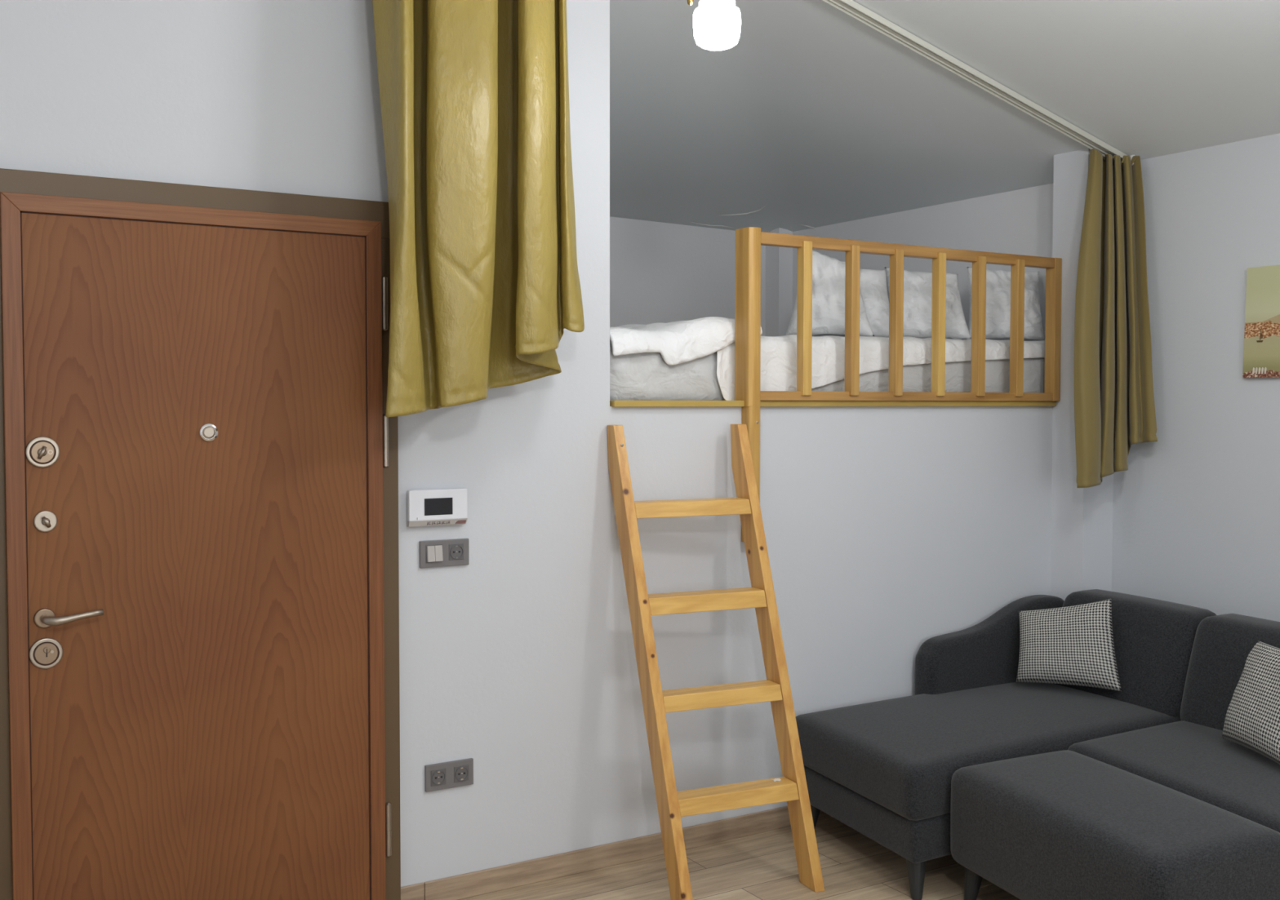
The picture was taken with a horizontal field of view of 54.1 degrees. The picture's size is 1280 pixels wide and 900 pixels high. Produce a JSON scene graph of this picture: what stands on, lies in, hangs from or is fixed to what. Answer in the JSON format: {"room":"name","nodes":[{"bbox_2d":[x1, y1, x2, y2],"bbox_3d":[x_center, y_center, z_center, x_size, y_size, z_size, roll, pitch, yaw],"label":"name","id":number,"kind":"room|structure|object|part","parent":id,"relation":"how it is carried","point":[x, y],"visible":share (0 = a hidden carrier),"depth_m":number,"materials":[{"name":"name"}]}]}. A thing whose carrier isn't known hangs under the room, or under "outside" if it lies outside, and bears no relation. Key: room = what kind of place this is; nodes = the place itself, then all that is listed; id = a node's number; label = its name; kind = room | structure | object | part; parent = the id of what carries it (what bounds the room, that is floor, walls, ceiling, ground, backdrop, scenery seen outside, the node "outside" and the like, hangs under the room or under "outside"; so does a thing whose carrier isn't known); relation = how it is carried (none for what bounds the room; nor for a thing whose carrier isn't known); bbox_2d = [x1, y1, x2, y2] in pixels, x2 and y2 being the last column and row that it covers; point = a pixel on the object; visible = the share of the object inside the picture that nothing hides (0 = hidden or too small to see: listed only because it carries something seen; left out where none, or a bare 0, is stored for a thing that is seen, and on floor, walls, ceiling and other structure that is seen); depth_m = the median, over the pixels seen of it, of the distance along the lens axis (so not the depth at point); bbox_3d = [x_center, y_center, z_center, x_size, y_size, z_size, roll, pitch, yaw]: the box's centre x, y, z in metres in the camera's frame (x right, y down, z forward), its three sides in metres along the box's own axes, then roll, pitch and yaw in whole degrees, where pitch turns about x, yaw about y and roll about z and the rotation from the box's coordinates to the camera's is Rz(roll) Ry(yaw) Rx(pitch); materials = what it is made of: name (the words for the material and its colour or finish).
{"room":"studio apartment","nodes":[
{"label":"studio apartment","id":0,"kind":"room"},
{"bbox_2d":[0,0,1053,887],"bbox_3d":[-0.805,-0.349,3.959,6.351,3.600,0.200,-1,3,-31],"label":"wall","id":1,"kind":"structure","parent":0,"point":[889,531],"depth_m":4.20,"materials":[{"name":"white paint"}]},
{"bbox_2d":[0,168,400,899],"bbox_3d":[-1.250,0.360,3.579,1.163,2.210,0.214,-1,3,-31],"label":"door","id":2,"kind":"structure","parent":1,"relation":"in","point":[199,564],"depth_m":3.52,"materials":[{"name":"brown wood"}]},
{"bbox_3d":[-1.641,0.400,3.300,0.046,2.138,0.026,-1,3,-31],"label":"edge frame","id":3,"kind":"part","parent":2,"relation":"part of","materials":[{"name":"brown wood"}]},
{"bbox_3d":[-1.573,0.007,3.296,0.022,0.034,0.022,-1,3,-31],"label":"turn knob","id":4,"kind":"part","parent":2,"relation":"part of","materials":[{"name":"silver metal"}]},
{"bbox_3d":[-1.577,0.006,3.307,0.057,0.057,0.003,-1,3,-31],"label":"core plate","id":5,"kind":"part","parent":2,"relation":"part of","materials":[{"name":"silver metal"}]},
{"bbox_3d":[-1.577,0.541,3.328,0.057,0.057,0.003,-1,3,-31],"label":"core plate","id":6,"kind":"part","parent":2,"relation":"part of","materials":[{"name":"silver metal"}]},
{"bbox_3d":[-1.567,0.190,3.306,0.022,0.030,0.026,-1,3,-31],"label":"turn knob","id":7,"kind":"part","parent":2,"relation":"part of","materials":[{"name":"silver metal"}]},
{"bbox_3d":[-1.510,0.445,3.332,0.149,0.036,0.058,-1,3,-31],"label":"lever","id":8,"kind":"part","parent":2,"relation":"part of","materials":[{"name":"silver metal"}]},
{"bbox_3d":[-1.222,-0.655,3.515,1.022,0.046,0.026,-1,3,-31],"label":"edge frame","id":9,"kind":"part","parent":2,"relation":"part of","materials":[{"name":"brown wood"}]},
{"bbox_3d":[-0.805,0.382,3.808,0.046,2.138,0.026,-1,3,-31],"label":"edge frame","id":10,"kind":"part","parent":2,"relation":"part of","materials":[{"name":"brown wood"}]},
{"bbox_2d":[407,488,467,527],"bbox_3d":[-0.639,0.180,3.945,0.196,0.114,0.032,-1,3,-31],"label":"intercom","id":11,"kind":"object","parent":1,"relation":"attached to","point":[440,507],"visible":1,"depth_m":3.93,"materials":[{"name":"white plastic"}]},
{"bbox_2d":[418,538,468,568],"bbox_3d":[-0.618,0.327,3.969,0.165,0.085,0.022,-1,3,-31],"label":"light switch","id":12,"kind":"object","parent":1,"relation":"attached to","point":[442,553],"visible":1,"depth_m":3.97,"materials":[{"name":"grey plastic"}]},
{"bbox_2d":[424,758,473,792],"bbox_3d":[-0.609,1.040,4.005,0.163,0.084,0.017,-1,3,-31],"label":"wall socket","id":13,"kind":"object","parent":1,"relation":"attached to","point":[455,774],"visible":1,"depth_m":4.00,"materials":[{"name":"grey plastic"}]},
{"bbox_2d":[400,806,831,899],"bbox_3d":[0.515,1.385,4.705,2.986,0.078,0.012,-1,3,-31],"label":"baseboard","id":14,"kind":"structure","parent":1,"relation":"attached to","point":[462,886],"depth_m":4.27,"materials":[{"name":"laminate"}]},
{"bbox_2d":[609,400,1056,407],"bbox_3d":[0.832,-0.180,4.874,2.206,0.022,0.092,-1,3,-31],"label":"trim","id":15,"kind":"structure","parent":1,"relation":"attached to","point":[612,403],"depth_m":4.75,"materials":[{"name":"brown wood"}]},
{"bbox_2d":[734,226,1062,542],"bbox_3d":[1.082,-0.250,4.983,1.664,1.137,0.091,-1,3,-31],"label":"loft railing","id":16,"kind":"object","parent":1,"relation":"attached to","point":[749,240],"visible":0.94,"depth_m":4.87,"materials":[{"name":"brown wood"}]},
{"bbox_3d":[0.395,-0.235,4.566,0.056,1.137,0.090,-1,3,-31],"label":"post","id":17,"kind":"part","parent":16,"relation":"part of","materials":[{"name":"brown wood"}]},
{"bbox_3d":[1.108,-0.213,4.995,1.607,0.036,0.042,-1,3,-31],"label":"rail","id":18,"kind":"part","parent":16,"relation":"part of","materials":[{"name":"brown wood"}]},
{"bbox_3d":[1.109,-0.786,4.973,1.607,0.043,0.042,-1,3,-31],"label":"rail","id":19,"kind":"part","parent":16,"relation":"part of","materials":[{"name":"brown wood"}]},
{"bbox_3d":[1.778,-0.517,5.391,0.040,0.613,0.054,-1,3,-31],"label":"post","id":20,"kind":"part","parent":16,"relation":"part of","materials":[{"name":"brown wood"}]},
{"bbox_2d":[609,216,765,336],"bbox_3d":[-0.285,-1.109,6.865,2.813,2.100,0.150,-1,3,-31],"label":"wall","id":21,"kind":"structure","parent":0,"point":[660,273],"depth_m":7.06,"materials":[{"name":"paint"}]},
{"bbox_2d":[459,817,1020,899],"bbox_3d":[0.871,1.598,1.417,6.700,0.100,6.210,-1,3,-31],"label":"floor","id":22,"kind":"structure","parent":0,"point":[763,866],"depth_m":4.24,"materials":[{"name":"laminate"}]},
{"bbox_2d":[607,424,824,899],"bbox_3d":[0.249,0.681,4.190,0.520,1.525,0.562,-1,3,-31],"label":"ladder","id":23,"kind":"object","parent":22,"relation":"on","point":[673,805],"visible":1,"depth_m":4.17,"materials":[{"name":"beige wood"}]},
{"bbox_2d":[795,589,1279,899],"bbox_3d":[1.651,1.029,4.319,1.727,0.821,1.790,-1,3,-31],"label":"sofa","id":24,"kind":"object","parent":22,"relation":"on","point":[884,770],"visible":0.73,"depth_m":4.46,"materials":[{"name":"grey fabric"}]},
{"bbox_3d":[0.650,1.357,4.665,0.072,0.138,0.068,-1,3,-31],"label":"leg","id":25,"kind":"part","parent":24,"relation":"part of","materials":[{"name":"grey plastic"}]},
{"bbox_3d":[0.894,1.380,4.058,0.068,0.138,0.068,-1,3,-31],"label":"leg","id":26,"kind":"part","parent":24,"relation":"part of","materials":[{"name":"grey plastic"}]},
{"bbox_2d":[795,682,1180,821],"bbox_3d":[1.293,1.063,4.671,1.479,0.199,0.778,-1,3,-31],"label":"cushion","id":27,"kind":"object","parent":24,"relation":"on","point":[899,758],"depth_m":4.43,"materials":[{"name":"grey fabric"}]},
{"bbox_3d":[1.469,0.944,5.186,0.818,0.645,0.115,-1,3,-31],"label":"arm","id":28,"kind":"part","parent":24,"relation":"part of","materials":[{"name":"grey fabric"}]},
{"bbox_2d":[1016,599,1121,691],"bbox_3d":[1.694,0.757,4.948,0.446,0.352,0.186,2,3,37],"label":"throw cushion","id":29,"kind":"object","parent":24,"relation":"on","point":[1074,645],"visible":1,"depth_m":4.89,"materials":[{"name":"fabric"}]},
{"bbox_2d":[1051,589,1216,717],"bbox_3d":[1.946,0.799,4.981,0.329,0.411,0.654,-1,3,-31],"label":"cushion","id":30,"kind":"object","parent":24,"relation":"on","point":[1154,640],"depth_m":4.79,"materials":[{"name":"grey fabric"}]},
{"bbox_2d":[1067,720,1279,833],"bbox_3d":[1.954,1.092,4.034,0.943,0.190,0.985,-1,3,-31],"label":"seat cushion","id":31,"kind":"object","parent":24,"relation":"on","point":[1192,758],"depth_m":4.03,"materials":[{"name":"grey fabric"}]},
{"bbox_2d":[1179,613,1279,730],"bbox_3d":[2.281,0.829,4.254,0.304,0.406,0.990,-1,2,-23],"label":"cushion","id":32,"kind":"object","parent":24,"relation":"on","point":[1215,650],"depth_m":4.52,"materials":[{"name":"grey fabric"}]},
{"bbox_2d":[1222,640,1279,764],"bbox_3d":[2.054,0.815,4.035,0.222,0.330,0.451,0,2,-8],"label":"throw cushion","id":33,"kind":"object","parent":24,"relation":"on","point":[1252,718],"visible":1,"depth_m":4.04,"materials":[{"name":"fabric"}]},
{"bbox_2d":[950,750,1279,899],"bbox_3d":[1.381,1.236,3.714,0.541,0.453,0.978,-1,2,-21],"label":"ottoman","id":34,"kind":"object","parent":22,"relation":"on","point":[1066,824],"visible":1,"depth_m":3.53,"materials":[{"name":"grey fabric"}]},
{"bbox_3d":[1.073,1.382,4.004,0.068,0.138,0.068,-1,3,-31],"label":"leg","id":35,"kind":"part","parent":34,"relation":"part of","materials":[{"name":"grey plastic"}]},
{"bbox_2d":[764,227,792,336],"bbox_3d":[0.820,-0.822,7.391,0.110,1.112,0.140,-1,3,-31],"label":"wall","id":36,"kind":"structure","parent":0,"point":[779,260],"depth_m":7.33,"materials":[{"name":"paint"}]},
{"bbox_2d":[792,183,1053,341],"bbox_3d":[1.472,-0.846,6.547,0.150,1.600,2.258,-1,3,-31],"label":"wall","id":37,"kind":"structure","parent":0,"point":[1020,221],"depth_m":6.18,"materials":[{"name":"paint"}]},
{"bbox_2d":[609,0,1279,232],"bbox_3d":[0.252,-1.460,2.247,6.620,0.810,8.470,-1,3,-31],"label":"ceiling","id":38,"kind":"structure","parent":0,"point":[815,117],"depth_m":5.06,"materials":[{"name":"paint"}]},
{"bbox_2d":[686,0,741,50],"bbox_3d":[0.210,-1.455,3.352,0.136,0.750,0.131,-2,3,-43],"label":"pendant lamp","id":39,"kind":"object","parent":38,"relation":"hanging from","point":[717,24],"visible":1,"depth_m":3.32,"materials":[{"name":"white glass"}]},
{"bbox_2d":[822,0,1135,168],"bbox_3d":[0.582,-1.617,4.345,3.470,0.939,0.089,-1,3,-31],"label":"rail","id":40,"kind":"object","parent":38,"relation":"attached to","point":[851,8],"visible":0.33,"depth_m":4.77,"materials":[{"name":"grey metal"}]},
{"bbox_2d":[372,0,584,417],"bbox_3d":[-0.481,-1.052,3.759,0.716,1.898,0.297,-2,3,-43],"label":"curtain","id":41,"kind":"object","parent":40,"relation":"hanging from","point":[485,285],"visible":1,"depth_m":3.66,"materials":[{"name":"yellow fabric"}]},
{"bbox_2d":[1073,148,1157,488],"bbox_3d":[1.909,-0.544,5.147,0.384,1.385,0.237,-1,2,-19],"label":"curtain","id":42,"kind":"object","parent":40,"relation":"hanging from","point":[1114,406],"visible":1,"depth_m":5.13,"materials":[{"name":"fabric"}]},
{"bbox_2d":[1050,148,1113,600],"bbox_3d":[1.974,-0.054,5.454,0.339,2.900,0.181,-1,3,-31],"label":"wall pier","id":43,"kind":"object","parent":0,"point":[1082,540],"visible":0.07,"depth_m":5.36,"materials":[{"name":"white paint"}]},
{"bbox_2d":[1111,133,1279,622],"bbox_3d":[3.641,-0.257,2.887,0.150,3.500,5.961,-1,3,-31],"label":"wall","id":44,"kind":"structure","parent":0,"point":[1196,508],"depth_m":5.00,"materials":[{"name":"grey paint"}]},
{"bbox_2d":[1242,264,1279,377],"bbox_3d":[2.551,-0.478,4.503,0.023,0.424,0.807,-1,3,-31],"label":"print","id":45,"kind":"object","parent":44,"relation":"attached to","point":[1261,353],"visible":1,"depth_m":4.78,"materials":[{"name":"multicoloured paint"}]},
{"bbox_3d":[0.275,-0.119,5.979,2.613,0.188,2.110,-1,3,-31],"label":"floor","id":46,"kind":"structure","parent":0,"visible":0},
{"bbox_2d":[609,342,1044,400],"bbox_3d":[0.511,-0.335,5.648,2.424,0.264,1.584,-1,3,-31],"label":"mattress","id":47,"kind":"object","parent":46,"relation":"on","point":[644,376],"visible":0.24,"depth_m":4.59,"materials":[{"name":"fabric"}]},
{"bbox_2d":[609,316,762,365],"bbox_3d":[-0.133,-0.420,5.028,0.658,0.195,1.251,-1,3,-31],"label":"duvet","id":48,"kind":"object","parent":47,"relation":"on","point":[678,342],"visible":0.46,"depth_m":4.50,"materials":[{"name":"white fabric"}]},
{"bbox_2d":[609,334,1044,400],"bbox_3d":[0.872,-0.350,5.478,1.962,0.282,0.931,-1,3,-31],"label":"sheet","id":49,"kind":"object","parent":47,"relation":"on","point":[778,372],"visible":0.49,"depth_m":4.86,"materials":[{"name":"white fabric"}]},
{"bbox_2d":[785,249,874,336],"bbox_3d":[0.812,-0.691,5.412,0.317,0.404,0.290,-1,3,-31],"label":"pillow","id":50,"kind":"object","parent":49,"relation":"on","point":[828,273],"visible":0.64,"depth_m":5.36,"materials":[{"name":"white fabric"}]},
{"bbox_2d":[812,269,888,337],"bbox_3d":[0.953,-0.675,5.633,0.424,0.354,0.208,1,2,17],"label":"pillow","id":51,"kind":"object","parent":49,"relation":"on","point":[873,283],"visible":0.28,"depth_m":5.55,"materials":[{"name":"white fabric"}]},
{"bbox_2d":[884,267,971,338],"bbox_3d":[1.300,-0.668,5.663,0.397,0.339,0.209,1,2,18],"label":"pillow","id":52,"kind":"object","parent":49,"relation":"on","point":[917,286],"visible":0.61,"depth_m":5.59,"materials":[{"name":"white fabric"}]},
{"bbox_2d":[915,337,962,340],"bbox_3d":[1.341,-0.683,5.943,0.378,0.349,0.158,1,2,16],"label":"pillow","id":53,"kind":"object","parent":49,"relation":"on","point":[915,337],"visible":0.02,"depth_m":5.84,"materials":[{"name":"white fabric"}]},
{"bbox_2d":[966,266,1044,340],"bbox_3d":[1.663,-0.673,5.731,0.363,0.344,0.185,0,2,-1],"label":"pillow","id":54,"kind":"object","parent":49,"relation":"on","point":[997,325],"visible":0.68,"depth_m":5.68,"materials":[{"name":"white fabric"}]}
]}

